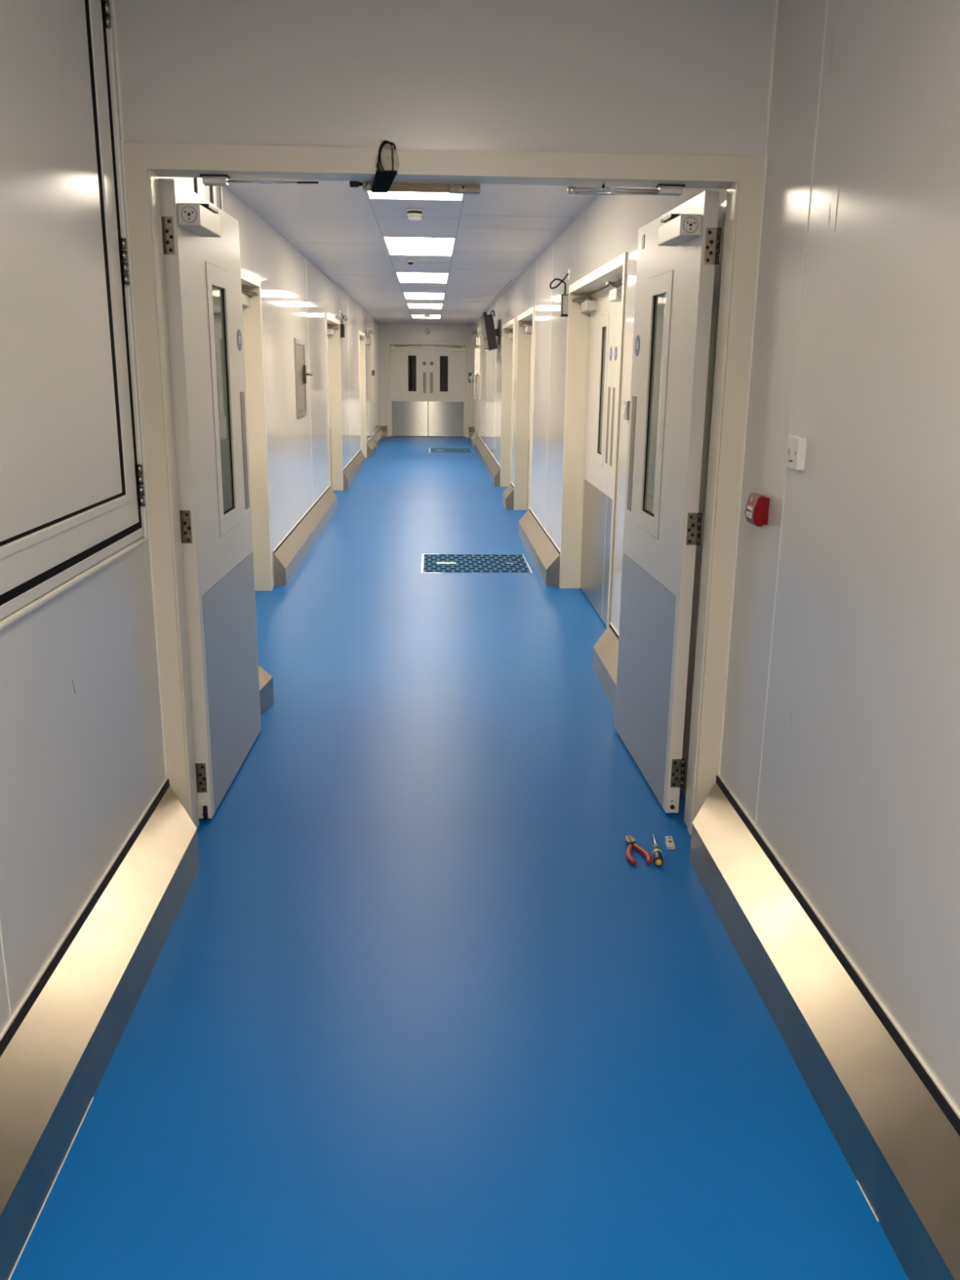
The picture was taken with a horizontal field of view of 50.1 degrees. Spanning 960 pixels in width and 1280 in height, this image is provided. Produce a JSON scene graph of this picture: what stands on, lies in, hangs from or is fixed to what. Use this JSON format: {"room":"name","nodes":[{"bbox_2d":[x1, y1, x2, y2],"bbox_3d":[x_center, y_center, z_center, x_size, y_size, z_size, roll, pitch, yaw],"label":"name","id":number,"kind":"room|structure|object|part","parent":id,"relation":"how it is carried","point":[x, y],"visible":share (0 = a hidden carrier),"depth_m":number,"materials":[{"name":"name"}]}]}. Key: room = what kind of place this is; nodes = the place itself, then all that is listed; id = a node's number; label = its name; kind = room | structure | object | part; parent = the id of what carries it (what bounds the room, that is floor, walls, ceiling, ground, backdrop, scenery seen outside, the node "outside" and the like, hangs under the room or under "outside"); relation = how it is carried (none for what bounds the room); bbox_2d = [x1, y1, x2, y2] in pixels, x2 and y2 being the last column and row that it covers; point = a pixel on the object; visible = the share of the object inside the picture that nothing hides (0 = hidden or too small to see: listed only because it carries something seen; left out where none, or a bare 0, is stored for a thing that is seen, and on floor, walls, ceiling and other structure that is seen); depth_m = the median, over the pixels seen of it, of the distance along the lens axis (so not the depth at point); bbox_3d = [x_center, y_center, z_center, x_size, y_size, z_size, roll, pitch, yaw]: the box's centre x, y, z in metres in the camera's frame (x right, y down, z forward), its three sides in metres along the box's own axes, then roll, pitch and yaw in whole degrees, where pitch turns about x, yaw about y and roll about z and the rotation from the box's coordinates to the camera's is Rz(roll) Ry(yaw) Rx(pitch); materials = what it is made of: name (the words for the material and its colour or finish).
{"room":"industrial facility corridor","nodes":[
{"label":"industrial facility corridor","id":0,"kind":"room"},
{"bbox_2d":[0,0,220,1034],"bbox_3d":[-1.095,0.291,-0.255,0.468,2.640,9.860,0,15,-3],"label":"wall","id":1,"kind":"structure","parent":0,"point":[82,753],"depth_m":2.49,"materials":[{"name":"white paint"}]},
{"bbox_2d":[0,0,145,605],"bbox_3d":[-0.955,-0.846,1.928,0.023,1.576,1.989,0,15,-3],"label":"access door","id":2,"kind":"structure","parent":1,"relation":"in","point":[71,478],"depth_m":2.39,"materials":[{"name":"white metal"}]},
{"bbox_2d":[0,0,147,630],"bbox_3d":[-0.961,-0.845,1.921,0.018,1.671,2.072,0,15,-3],"label":"frame","id":3,"kind":"object","parent":1,"relation":"attached to","point":[69,577],"visible":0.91,"depth_m":2.79,"materials":[{"name":"white metal"}]},
{"bbox_2d":[0,777,199,1279],"bbox_3d":[-0.780,1.616,-0.537,0.140,0.231,8.209,0,15,-3],"label":"baseboard","id":4,"kind":"structure","parent":1,"relation":"attached to","point":[57,1047],"depth_m":2.30,"materials":[{"name":"silver metal"}]},
{"bbox_2d":[241,291,257,306],"bbox_3d":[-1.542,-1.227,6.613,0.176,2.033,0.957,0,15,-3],"label":"door closer","id":5,"kind":"structure","parent":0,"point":[246,299],"depth_m":6.71,"materials":[{"name":"silver metal"}]},
{"bbox_3d":[-1.521,-2.265,6.720,0.096,0.026,0.234,2,15,5],"label":"arm","id":6,"kind":"part","parent":5,"relation":"part of","materials":[{"name":"silver metal"}]},
{"bbox_2d":[222,186,381,586],"bbox_3d":[-1.955,-3.445,14.041,0.281,2.540,19.740,0,15,-3],"label":"wall","id":7,"kind":"structure","parent":0,"point":[296,295],"depth_m":8.87,"materials":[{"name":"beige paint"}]},
{"bbox_2d":[240,269,272,591],"bbox_3d":[-1.521,-1.128,6.142,0.190,2.105,1.980,0,15,-3],"label":"door frame","id":8,"kind":"structure","parent":7,"relation":"attached to","point":[251,314],"depth_m":7.04,"materials":[{"name":"beige metal"}]},
{"bbox_2d":[257,665,273,715],"bbox_3d":[-1.037,0.212,4.755,0.131,0.235,0.170,0,15,-3],"label":"baseboard","id":9,"kind":"structure","parent":7,"relation":"attached to","point":[265,679],"depth_m":4.77,"materials":[{"name":"silver metal"}]},
{"bbox_2d":[293,337,312,418],"bbox_3d":[-1.533,-2.287,8.973,0.077,0.660,0.660,0,15,-3],"label":"hatch","id":10,"kind":"object","parent":7,"relation":"attached to","point":[300,374],"visible":1,"depth_m":8.97,"materials":[{"name":"grey metal"}]},
{"bbox_3d":[-1.565,-2.287,8.971,0.014,0.660,0.660,0,15,-3],"label":"frame","id":11,"kind":"part","parent":10,"relation":"part of","materials":[{"name":"beige metal"}]},
{"bbox_3d":[-1.568,-2.287,8.971,0.008,0.556,0.556,0,15,-3],"label":"door","id":12,"kind":"part","parent":10,"relation":"part of","materials":[{"name":"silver metal"}]},
{"bbox_3d":[-1.538,-2.364,9.149,0.069,0.044,0.280,0,15,-3],"label":"lever","id":13,"kind":"part","parent":10,"relation":"part of","materials":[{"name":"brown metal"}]},
{"bbox_2d":[273,485,337,585],"bbox_3d":[-1.558,-1.070,9.542,0.087,0.255,4.280,0,15,-3],"label":"baseboard","id":14,"kind":"structure","parent":7,"relation":"attached to","point":[290,553],"depth_m":8.64,"materials":[{"name":"silver metal"}]},
{"bbox_2d":[326,324,338,489],"bbox_3d":[-1.831,-2.823,12.638,0.176,2.033,0.837,0,15,-3],"label":"door leaf","id":15,"kind":"structure","parent":7,"relation":"in","point":[330,331],"depth_m":12.85,"materials":[{"name":"beige laminate"}]},
{"bbox_3d":[-1.895,-2.820,12.625,0.046,2.033,0.816,0,15,-3],"label":"panel","id":16,"kind":"part","parent":15,"relation":"part of","materials":[{"name":"beige laminate"}]},
{"bbox_3d":[-1.878,-2.216,12.768,0.002,0.784,0.759,0,15,-3],"label":"kick plate","id":17,"kind":"part","parent":15,"relation":"part of","materials":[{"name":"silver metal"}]},
{"bbox_2d":[324,313,343,490],"bbox_3d":[-1.813,-2.739,12.226,0.190,2.105,1.740,0,15,-3],"label":"door frame","id":18,"kind":"structure","parent":7,"relation":"attached to","point":[334,340],"depth_m":12.98,"materials":[{"name":"beige"}]},
{"bbox_2d":[339,310,346,337],"bbox_3d":[-1.734,-3.987,12.978,0.064,0.324,0.211,3,15,8],"label":"hanging cable","id":19,"kind":"object","parent":7,"relation":"attached to","point":[342,326],"visible":1,"depth_m":12.96,"materials":[{"name":"black plastic"}]},
{"bbox_2d":[342,448,364,489],"bbox_3d":[-1.830,-2.532,15.065,0.072,0.255,3.560,0,15,-3],"label":"baseboard","id":20,"kind":"structure","parent":7,"relation":"attached to","point":[352,470],"depth_m":14.49,"materials":[{"name":"silver metal"}]},
{"bbox_2d":[359,330,366,457],"bbox_3d":[-2.055,-4.074,17.266,0.190,2.105,1.420,0,15,-3],"label":"door frame","id":21,"kind":"structure","parent":7,"relation":"attached to","point":[362,335],"depth_m":17.86,"materials":[{"name":"beige metal"}]},
{"bbox_2d":[367,327,373,345],"bbox_3d":[-2.000,-5.494,18.608,0.075,0.314,0.223,5,15,17],"label":"box","id":22,"kind":"object","parent":7,"relation":"attached to","point":[368,338],"visible":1,"depth_m":18.58,"materials":[{"name":"white plastic"}]},
{"bbox_2d":[366,438,376,457],"bbox_3d":[-1.998,-3.542,18.880,0.102,0.255,1.340,0,15,-3],"label":"baseboard","id":23,"kind":"structure","parent":7,"relation":"attached to","point":[371,446],"depth_m":18.44,"materials":[{"name":"silver metal"}]},
{"bbox_2d":[372,426,383,448],"bbox_3d":[-2.136,-4.276,21.651,0.092,0.255,3.000,0,15,-3],"label":"baseboard","id":24,"kind":"structure","parent":7,"relation":"attached to","point":[378,437],"depth_m":21.21,"materials":[{"name":"silver metal"}]},
{"bbox_2d":[225,178,607,324],"bbox_3d":[-0.681,-4.504,13.159,2.800,0.051,21.220,0,15,-3],"label":"ceiling","id":25,"kind":"structure","parent":0,"point":[501,230],"depth_m":7.62,"materials":[{"name":"grey"}]},
{"bbox_2d":[405,259,415,264],"bbox_3d":[-0.643,-3.492,9.504,0.090,0.040,0.090,0,15,-3],"label":"ceiling sensor","id":26,"kind":"object","parent":25,"relation":"attached to","point":[409,261],"visible":1,"depth_m":9.48,"materials":[{"name":"white plastic"}]},
{"bbox_2d":[360,181,465,200],"bbox_3d":[-0.347,-2.431,5.434,0.571,0.004,1.306,0,15,-3],"label":"recessed light","id":27,"kind":"object","parent":25,"relation":"in","point":[389,195],"visible":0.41,"depth_m":5.94,"materials":[{"name":"grey plastic"}]},
{"bbox_2d":[368,191,462,199],"bbox_3d":[-0.347,-2.432,5.434,0.535,0.002,1.270,0,15,-3],"label":"diffuser","id":28,"kind":"object","parent":27,"relation":"attached to","point":[389,195],"depth_m":5.94,"materials":[{"name":"white plastic"}]},
{"bbox_2d":[406,208,422,220],"bbox_3d":[-0.410,-2.671,6.460,0.104,0.065,0.104,0,15,-3],"label":"smoke detector","id":29,"kind":"object","parent":25,"relation":"attached to","point":[413,214],"visible":1,"depth_m":6.42,"materials":[{"name":"white plastic"}]},
{"bbox_2d":[381,235,457,256],"bbox_3d":[-0.491,-3.226,8.437,0.571,0.004,1.306,0,15,-3],"label":"recessed light","id":30,"kind":"object","parent":25,"relation":"in","point":[397,246],"visible":1,"depth_m":8.36,"materials":[{"name":"grey plastic"}]},
{"bbox_2d":[395,271,449,283],"bbox_3d":[-0.631,-3.999,11.353,0.571,0.004,1.306,0,15,-3],"label":"recessed light","id":31,"kind":"object","parent":25,"relation":"in","point":[402,277],"visible":1,"depth_m":11.29,"materials":[{"name":"grey plastic"}]},
{"bbox_2d":[402,292,445,299],"bbox_3d":[-0.769,-4.758,14.221,0.571,0.004,1.306,0,15,-3],"label":"recessed light","id":32,"kind":"object","parent":25,"relation":"in","point":[420,295],"visible":1,"depth_m":14.18,"materials":[{"name":"grey plastic"}]},
{"bbox_2d":[406,303,443,308],"bbox_3d":[-0.880,-5.372,16.539,0.571,0.004,1.306,0,15,-3],"label":"recessed light","id":33,"kind":"object","parent":25,"relation":"in","point":[409,305],"visible":1,"depth_m":16.48,"materials":[{"name":"grey plastic"}]},
{"bbox_2d":[410,314,441,318],"bbox_3d":[-1.042,-6.267,19.919,0.571,0.004,1.306,0,15,-3],"label":"recessed light","id":34,"kind":"object","parent":25,"relation":"in","point":[413,316],"visible":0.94,"depth_m":19.88,"materials":[{"name":"grey plastic"}]},
{"bbox_2d":[380,323,472,428],"bbox_3d":[-1.225,-5.963,23.605,2.295,2.540,0.150,0,15,-3],"label":"wall","id":35,"kind":"structure","parent":0,"point":[389,332],"depth_m":23.29,"materials":[{"name":"white paint"}]},
{"bbox_2d":[381,426,387,436],"bbox_3d":[-2.205,-4.819,23.731,0.130,0.240,0.100,0,15,-3],"label":"baseboard","id":36,"kind":"structure","parent":35,"relation":"attached to","point":[384,428],"depth_m":23.71,"materials":[{"name":"silver metal"}]},
{"bbox_2d":[389,345,427,435],"bbox_3d":[-1.628,-5.709,23.580,0.872,2.028,0.121,0,15,-3],"label":"door leaf","id":37,"kind":"structure","parent":35,"relation":"in","point":[408,409],"depth_m":23.61,"materials":[{"name":"beige laminate"}]},
{"bbox_3d":[-1.620,-5.115,23.752,0.815,0.784,0.002,0,15,-3],"label":"kick plate","id":38,"kind":"part","parent":37,"relation":"part of","materials":[{"name":"silver metal"}]},
{"bbox_3d":[-1.271,-5.900,23.561,0.070,0.460,0.002,0,15,-3],"label":"pull plate","id":39,"kind":"part","parent":37,"relation":"part of","materials":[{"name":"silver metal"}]},
{"bbox_2d":[424,328,430,333],"bbox_3d":[-1.194,-6.975,23.230,0.124,0.124,0.066,0,15,-3],"label":"fire alarm","id":40,"kind":"object","parent":35,"relation":"attached to","point":[427,331],"visible":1,"depth_m":23.21,"materials":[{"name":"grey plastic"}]},
{"bbox_2d":[386,342,469,437],"bbox_3d":[-1.192,-5.745,23.642,1.875,2.100,0.132,0,15,-3],"label":"door frame","id":41,"kind":"structure","parent":35,"relation":"attached to","point":[467,344],"depth_m":23.49,"materials":[{"name":"beige metal"}]},
{"bbox_2d":[427,345,466,436],"bbox_3d":[-0.757,-5.709,23.622,0.872,2.028,0.121,0,15,-3],"label":"door leaf","id":42,"kind":"structure","parent":35,"relation":"in","point":[446,410],"depth_m":23.65,"materials":[{"name":"beige laminate"}]},
{"bbox_3d":[-1.111,-5.900,23.569,0.070,0.460,0.002,0,15,-3],"label":"pull plate","id":43,"kind":"part","parent":42,"relation":"part of","materials":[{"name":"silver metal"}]},
{"bbox_3d":[-0.782,-5.115,23.793,0.815,0.784,0.002,0,15,-3],"label":"kick plate","id":44,"kind":"part","parent":42,"relation":"part of","materials":[{"name":"silver metal"}]},
{"bbox_3d":[-0.723,-6.652,23.353,0.605,0.040,0.030,0,15,-3],"label":"arm","id":45,"kind":"part","parent":42,"relation":"part of","materials":[{"name":"silver metal"}]},
{"bbox_2d":[468,372,472,382],"bbox_3d":[-0.213,-6.009,23.534,0.102,0.220,0.056,0,15,-3],"label":"sign","id":46,"kind":"object","parent":35,"relation":"in","point":[469,373],"depth_m":23.51,"materials":[{"name":"green plastic"}]},
{"bbox_2d":[111,0,778,156],"bbox_3d":[-0.089,-1.653,2.946,1.890,0.490,0.117,0,15,-3],"label":"wall","id":47,"kind":"structure","parent":0,"point":[629,77],"depth_m":2.91,"materials":[{"name":"white paint"}]},
{"bbox_2d":[200,173,318,186],"bbox_3d":[-0.648,-1.351,3.028,0.340,0.026,0.044,0,15,-3],"label":"closer arm","id":48,"kind":"object","parent":47,"relation":"attached to","point":[208,180],"visible":1,"depth_m":3.02},
{"bbox_3d":[-0.778,-1.361,3.019,0.080,0.005,0.044,0,15,-3],"label":"mounting plate","id":49,"kind":"part","parent":48,"relation":"part of","materials":[{"name":"black plastic"}]},
{"bbox_3d":[-0.651,-1.353,3.036,0.215,0.009,0.007,0,15,-4],"label":"rod","id":50,"kind":"part","parent":48,"relation":"part of","materials":[{"name":"silver metal"}]},
{"bbox_2d":[371,140,397,192],"bbox_3d":[-0.283,-1.387,3.011,0.067,0.118,0.180,-3,15,-13],"label":"bag","id":51,"kind":"object","parent":47,"relation":"attached to","point":[383,180],"visible":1,"depth_m":2.97,"materials":[{"name":"black fabric"}]},
{"bbox_2d":[120,139,767,835],"bbox_3d":[-0.105,-0.382,3.282,1.850,2.160,0.136,0,15,-3],"label":"door frame","id":52,"kind":"structure","parent":47,"relation":"attached to","point":[744,178],"depth_m":3.09,"materials":[{"name":"beige"}]},
{"bbox_2d":[158,177,261,818],"bbox_3d":[-0.930,-0.493,3.778,0.126,2.076,0.926,0,15,-1],"label":"door leaf","id":53,"kind":"structure","parent":52,"relation":"attached to","point":[201,241],"depth_m":3.58,"materials":[{"name":"beige laminate"}]},
{"bbox_2d":[195,177,223,504],"bbox_3d":[-1.059,-0.755,3.943,0.016,2.480,1.219,0,15,-3],"label":"frame","id":54,"kind":"object","parent":53,"relation":"attached to","point":[208,193],"depth_m":4.07,"materials":[{"name":"white metal"}]},
{"bbox_3d":[-0.943,0.122,3.963,0.002,0.784,0.858,0,15,-1],"label":"kick plate","id":55,"kind":"part","parent":53,"relation":"part of","materials":[{"name":"grey metal"}]},
{"bbox_3d":[-0.939,-0.755,4.105,0.002,0.460,0.070,0,15,-1],"label":"pull plate","id":56,"kind":"part","parent":53,"relation":"part of","materials":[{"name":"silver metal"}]},
{"bbox_2d":[349,181,480,194],"bbox_3d":[-0.196,-1.372,3.110,0.394,0.031,0.046,0,15,-3],"label":"door selector","id":57,"kind":"structure","parent":52,"relation":"attached to","point":[451,188],"depth_m":3.11,"materials":[{"name":"silver metal"}]},
{"bbox_2d":[567,183,684,195],"bbox_3d":[0.437,-1.349,3.082,0.347,0.030,0.048,0,15,-3],"label":"closer arm","id":58,"kind":"object","parent":52,"relation":"attached to","point":[665,189],"visible":1,"depth_m":3.08},
{"bbox_3d":[0.407,-1.349,3.093,0.287,0.024,0.024,0,15,-3],"label":"rod","id":59,"kind":"part","parent":58,"relation":"part of","materials":[{"name":"silver metal"}]},
{"bbox_3d":[0.571,-1.361,3.083,0.080,0.005,0.044,0,15,-3],"label":"mounting plate","id":60,"kind":"part","parent":58,"relation":"part of","materials":[{"name":"black plastic"}]},
{"bbox_2d":[9,435,908,1279],"bbox_3d":[-0.516,-0.943,9.719,3.100,0.065,29.900,0,15,-3],"label":"floor","id":61,"kind":"structure","parent":0,"point":[415,1005],"depth_m":2.59,"materials":[{"name":"blue plastic"}]},
{"bbox_2d":[625,835,652,865],"bbox_3d":[0.515,0.697,3.415,0.082,0.020,0.196,-1,15,-6],"label":"pliers","id":62,"kind":"object","parent":61,"relation":"on","point":[630,841],"visible":1,"depth_m":3.39,"materials":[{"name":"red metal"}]},
{"bbox_3d":[0.494,0.706,3.380,0.031,0.020,0.127,1,15,1],"label":"handle","id":63,"kind":"part","parent":62,"relation":"part of","materials":[{"name":"red"}]},
{"bbox_3d":[0.541,0.706,3.385,0.031,0.020,0.128,-3,15,-12],"label":"handle","id":64,"kind":"part","parent":62,"relation":"part of","materials":[{"name":"red plastic"}]},
{"bbox_2d":[652,833,662,865],"bbox_3d":[0.586,0.690,3.423,0.032,0.031,0.230,2,15,4],"label":"screwdriver","id":65,"kind":"object","parent":61,"relation":"on","point":[657,854],"visible":1,"depth_m":3.34,"materials":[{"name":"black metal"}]},
{"bbox_3d":[0.581,0.705,3.369,0.031,0.030,0.099,2,15,5],"label":"handle","id":66,"kind":"part","parent":65,"relation":"part of","materials":[{"name":"black plastic"}]},
{"bbox_2d":[664,835,675,849],"bbox_3d":[0.641,0.686,3.480,0.027,0.010,0.084,1,15,2],"label":"strike plate","id":67,"kind":"object","parent":61,"relation":"on","point":[669,843],"visible":1,"depth_m":3.47,"materials":[{"name":"silver metal"}]},
{"bbox_2d":[471,0,959,1111],"bbox_3d":[0.645,-2.233,9.381,0.281,2.640,29.600,0,15,-3],"label":"wall","id":68,"kind":"structure","parent":0,"point":[841,738],"depth_m":2.41,"materials":[{"name":"white paint"}]},
{"bbox_2d":[468,426,471,437],"bbox_3d":[-0.227,-4.819,23.826,0.060,0.240,0.100,0,15,-3],"label":"baseboard","id":69,"kind":"structure","parent":68,"relation":"attached to","point":[469,428],"depth_m":23.80,"materials":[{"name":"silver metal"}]},
{"bbox_2d":[471,373,474,397],"bbox_3d":[-0.148,-5.508,22.249,0.074,0.540,0.060,0,15,-3],"label":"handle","id":70,"kind":"object","parent":68,"relation":"attached to","point":[473,373],"visible":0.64,"depth_m":22.24,"materials":[{"name":"silver metal"}]},
{"bbox_2d":[471,431,478,447],"bbox_3d":[-0.118,-4.174,21.361,0.102,0.255,1.200,0,15,-3],"label":"baseboard","id":71,"kind":"structure","parent":68,"relation":"attached to","point":[474,437],"depth_m":21.00,"materials":[{"name":"silver metal"}]},
{"bbox_2d":[471,328,478,346],"bbox_3d":[-0.079,-6.117,20.767,0.080,0.344,0.232,-7,17,-28],"label":"box","id":72,"kind":"object","parent":68,"relation":"attached to","point":[476,337],"visible":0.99,"depth_m":20.73,"materials":[{"name":"white plastic"}]},
{"bbox_2d":[474,347,477,373],"bbox_3d":[-0.084,-5.736,21.156,0.050,0.520,0.100,0,15,-3],"label":"wall trunking","id":73,"kind":"structure","parent":68,"relation":"attached to","point":[476,348],"depth_m":21.12,"materials":[{"name":"white plastic"}]},
{"bbox_2d":[474,373,477,399],"bbox_3d":[-0.083,-5.150,20.897,0.074,0.540,0.060,0,15,-3],"label":"handle","id":74,"kind":"object","parent":68,"relation":"attached to","point":[474,374],"visible":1,"depth_m":20.89,"materials":[{"name":"silver metal"}]},
{"bbox_2d":[475,436,500,485],"bbox_3d":[0.091,-3.059,17.151,0.087,0.255,6.520,0,15,-3],"label":"baseboard","id":75,"kind":"structure","parent":68,"relation":"attached to","point":[489,462],"depth_m":15.90,"materials":[{"name":"silver metal"}]},
{"bbox_2d":[480,310,499,351],"bbox_3d":[0.144,-4.307,14.348,0.247,0.525,0.920,0,15,-3],"label":"television","id":76,"kind":"object","parent":68,"relation":"attached to","point":[489,332],"visible":1,"depth_m":13.95,"materials":[{"name":"black plastic"}]},
{"bbox_2d":[500,318,514,486],"bbox_3d":[0.428,-2.882,12.875,0.200,2.105,1.800,0,15,-3],"label":"door frame","id":77,"kind":"structure","parent":68,"relation":"attached to","point":[508,344],"depth_m":13.66,"materials":[{"name":"beige"}]},
{"bbox_2d":[504,331,512,338],"bbox_3d":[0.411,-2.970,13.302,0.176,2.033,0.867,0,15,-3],"label":"door closer","id":78,"kind":"structure","parent":77,"relation":"attached to","point":[510,335],"depth_m":13.29,"materials":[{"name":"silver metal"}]},
{"bbox_2d":[502,481,514,509],"bbox_3d":[0.333,-1.685,11.961,0.102,0.255,0.530,0,15,-3],"label":"baseboard","id":79,"kind":"structure","parent":68,"relation":"attached to","point":[508,494],"depth_m":11.73,"materials":[{"name":"silver metal"}]},
{"bbox_2d":[513,306,534,510],"bbox_3d":[0.537,-2.281,10.606,0.200,2.105,1.760,0,15,-3],"label":"door frame","id":80,"kind":"structure","parent":68,"relation":"attached to","point":[523,342],"depth_m":11.36,"materials":[{"name":"beige"}]},
{"bbox_2d":[520,321,532,510],"bbox_3d":[0.520,-2.366,11.023,0.176,2.033,0.847,0,15,-3],"label":"door leaf","id":81,"kind":"structure","parent":68,"relation":"in","point":[528,329],"depth_m":11.27,"materials":[{"name":"beige laminate"}]},
{"bbox_3d":[0.492,-3.391,11.075,0.096,0.026,0.234,-2,15,-10],"label":"arm","id":82,"kind":"part","parent":81,"relation":"part of","materials":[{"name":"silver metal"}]},
{"bbox_3d":[0.555,-1.760,11.158,0.002,0.784,0.769,0,15,-3],"label":"kick plate","id":83,"kind":"part","parent":81,"relation":"part of","materials":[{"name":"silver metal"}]},
{"bbox_3d":[0.586,-2.364,11.016,0.046,2.033,0.826,0,15,-3],"label":"panel","id":84,"kind":"part","parent":81,"relation":"part of","materials":[{"name":"beige laminate"}]},
{"bbox_2d":[518,507,559,586],"bbox_3d":[0.484,-0.839,8.769,0.106,0.255,2.480,0,15,-3],"label":"baseboard","id":85,"kind":"structure","parent":68,"relation":"attached to","point":[542,549],"depth_m":8.28,"materials":[{"name":"silver metal"}]},
{"bbox_2d":[549,268,571,316],"bbox_3d":[0.575,-2.407,7.138,0.080,0.309,0.232,-7,17,-28],"label":"hanging cable","id":86,"kind":"object","parent":68,"relation":"attached to","point":[564,297],"visible":1,"depth_m":7.11,"materials":[{"name":"black plastic"}]},
{"bbox_3d":[0.565,-2.326,7.137,0.008,0.125,0.073,0,15,-3],"label":"rail","id":87,"kind":"part","parent":86,"relation":"part of","materials":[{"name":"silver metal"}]},
{"bbox_2d":[568,268,571,279],"bbox_3d":[0.613,-2.503,7.035,0.013,0.070,0.070,0,15,-3],"label":"outlet","id":88,"kind":"object","parent":68,"relation":"attached to","point":[570,269],"depth_m":7.00,"materials":[{"name":"white plastic"}]},
{"bbox_2d":[559,252,627,628],"bbox_3d":[0.744,-1.138,6.290,0.200,2.105,2.120,0,15,-3],"label":"door frame","id":89,"kind":"structure","parent":68,"relation":"attached to","point":[615,270],"depth_m":7.17,"materials":[{"name":"beige metal"}]},
{"bbox_2d":[572,285,615,618],"bbox_3d":[0.723,-1.246,6.794,0.176,2.033,1.027,0,15,-3],"label":"door leaf","id":90,"kind":"structure","parent":68,"relation":"in","point":[602,312],"depth_m":6.74,"materials":[{"name":"beige laminate"}]},
{"bbox_3d":[0.691,-2.293,6.932,0.096,0.026,0.234,-2,15,-10],"label":"arm","id":91,"kind":"part","parent":90,"relation":"part of","materials":[{"name":"silver metal"}]},
{"bbox_3d":[0.758,-0.640,6.928,0.002,0.784,0.949,0,15,-3],"label":"kick plate","id":92,"kind":"part","parent":90,"relation":"part of","materials":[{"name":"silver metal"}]},
{"bbox_3d":[0.787,-1.321,6.328,0.002,0.460,0.070,0,15,-3],"label":"pull plate","id":93,"kind":"part","parent":90,"relation":"part of","materials":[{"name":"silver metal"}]},
{"bbox_2d":[592,622,618,711],"bbox_3d":[0.669,0.137,5.082,0.090,0.255,0.842,0,15,-3],"label":"baseboard","id":94,"kind":"structure","parent":68,"relation":"attached to","point":[605,653],"depth_m":5.20,"materials":[{"name":"silver metal"}]},
{"bbox_2d":[601,280,622,626],"bbox_3d":[0.770,-0.985,5.808,0.176,2.033,1.006,0,15,-3],"label":"door leaf","id":95,"kind":"structure","parent":68,"relation":"in","point":[615,294],"depth_m":6.17,"materials":[{"name":"beige laminate"}]},
{"bbox_3d":[0.803,-0.390,5.985,0.002,0.784,0.949,0,15,-3],"label":"kick plate","id":96,"kind":"part","parent":95,"relation":"part of","materials":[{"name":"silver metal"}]},
{"bbox_3d":[0.794,-1.279,6.170,0.002,0.460,0.070,0,15,-3],"label":"pull plate","id":97,"kind":"part","parent":95,"relation":"part of","materials":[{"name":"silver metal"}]},
{"bbox_3d":[0.745,-1.967,5.700,0.095,0.026,0.231,1,15,3],"label":"arm","id":98,"kind":"part","parent":95,"relation":"part of","materials":[{"name":"silver metal"}]},
{"bbox_2d":[622,400,630,420],"bbox_3d":[0.706,-1.105,4.940,0.026,0.090,0.090,0,15,-3],"label":"button","id":99,"kind":"object","parent":68,"relation":"attached to","point":[626,402],"visible":0.91,"depth_m":4.91,"materials":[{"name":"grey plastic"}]},
{"bbox_2d":[614,191,721,813],"bbox_3d":[0.641,-0.496,3.866,0.126,2.076,0.920,0,15,-4],"label":"door leaf","id":100,"kind":"structure","parent":68,"relation":"in","point":[678,251],"depth_m":3.68,"materials":[{"name":"beige laminate"}]},
{"bbox_3d":[0.618,-0.758,4.189,0.002,0.460,0.070,0,15,-4],"label":"pull plate","id":101,"kind":"part","parent":100,"relation":"part of","materials":[{"name":"silver metal"}]},
{"bbox_3d":[0.629,-1.537,3.968,0.002,0.050,0.040,0,15,-4],"label":"plate","id":102,"kind":"part","parent":100,"relation":"part of","materials":[{"name":"silver metal"}]},
{"bbox_3d":[0.636,0.119,4.051,0.002,0.784,0.853,0,15,-4],"label":"kick plate","id":103,"kind":"part","parent":100,"relation":"part of","materials":[{"name":"grey metal"}]},
{"bbox_2d":[745,493,769,526],"bbox_3d":[0.810,-0.381,3.008,0.048,0.088,0.088,0,15,-3],"label":"fire alarm","id":104,"kind":"object","parent":68,"relation":"attached to","point":[757,509],"visible":1,"depth_m":2.97,"materials":[{"name":"red plastic"}]},
{"bbox_3d":[0.790,-0.377,3.009,0.005,0.028,0.048,0,15,-3],"label":"press panel","id":105,"kind":"part","parent":104,"relation":"part of","materials":[{"name":"white plastic"}]},
{"bbox_2d":[786,435,807,470],"bbox_3d":[0.835,-0.496,2.720,0.026,0.086,0.086,0,15,-3],"label":"wall switch","id":106,"kind":"object","parent":68,"relation":"attached to","point":[797,445],"visible":1,"depth_m":2.69,"materials":[{"name":"white plastic"}]},
{"bbox_2d":[689,774,959,1279],"bbox_3d":[0.935,1.616,-0.455,0.136,0.231,8.209,0,15,-3],"label":"baseboard","id":107,"kind":"structure","parent":68,"relation":"attached to","point":[897,1130],"depth_m":2.21,"materials":[{"name":"silver metal"}]}
]}

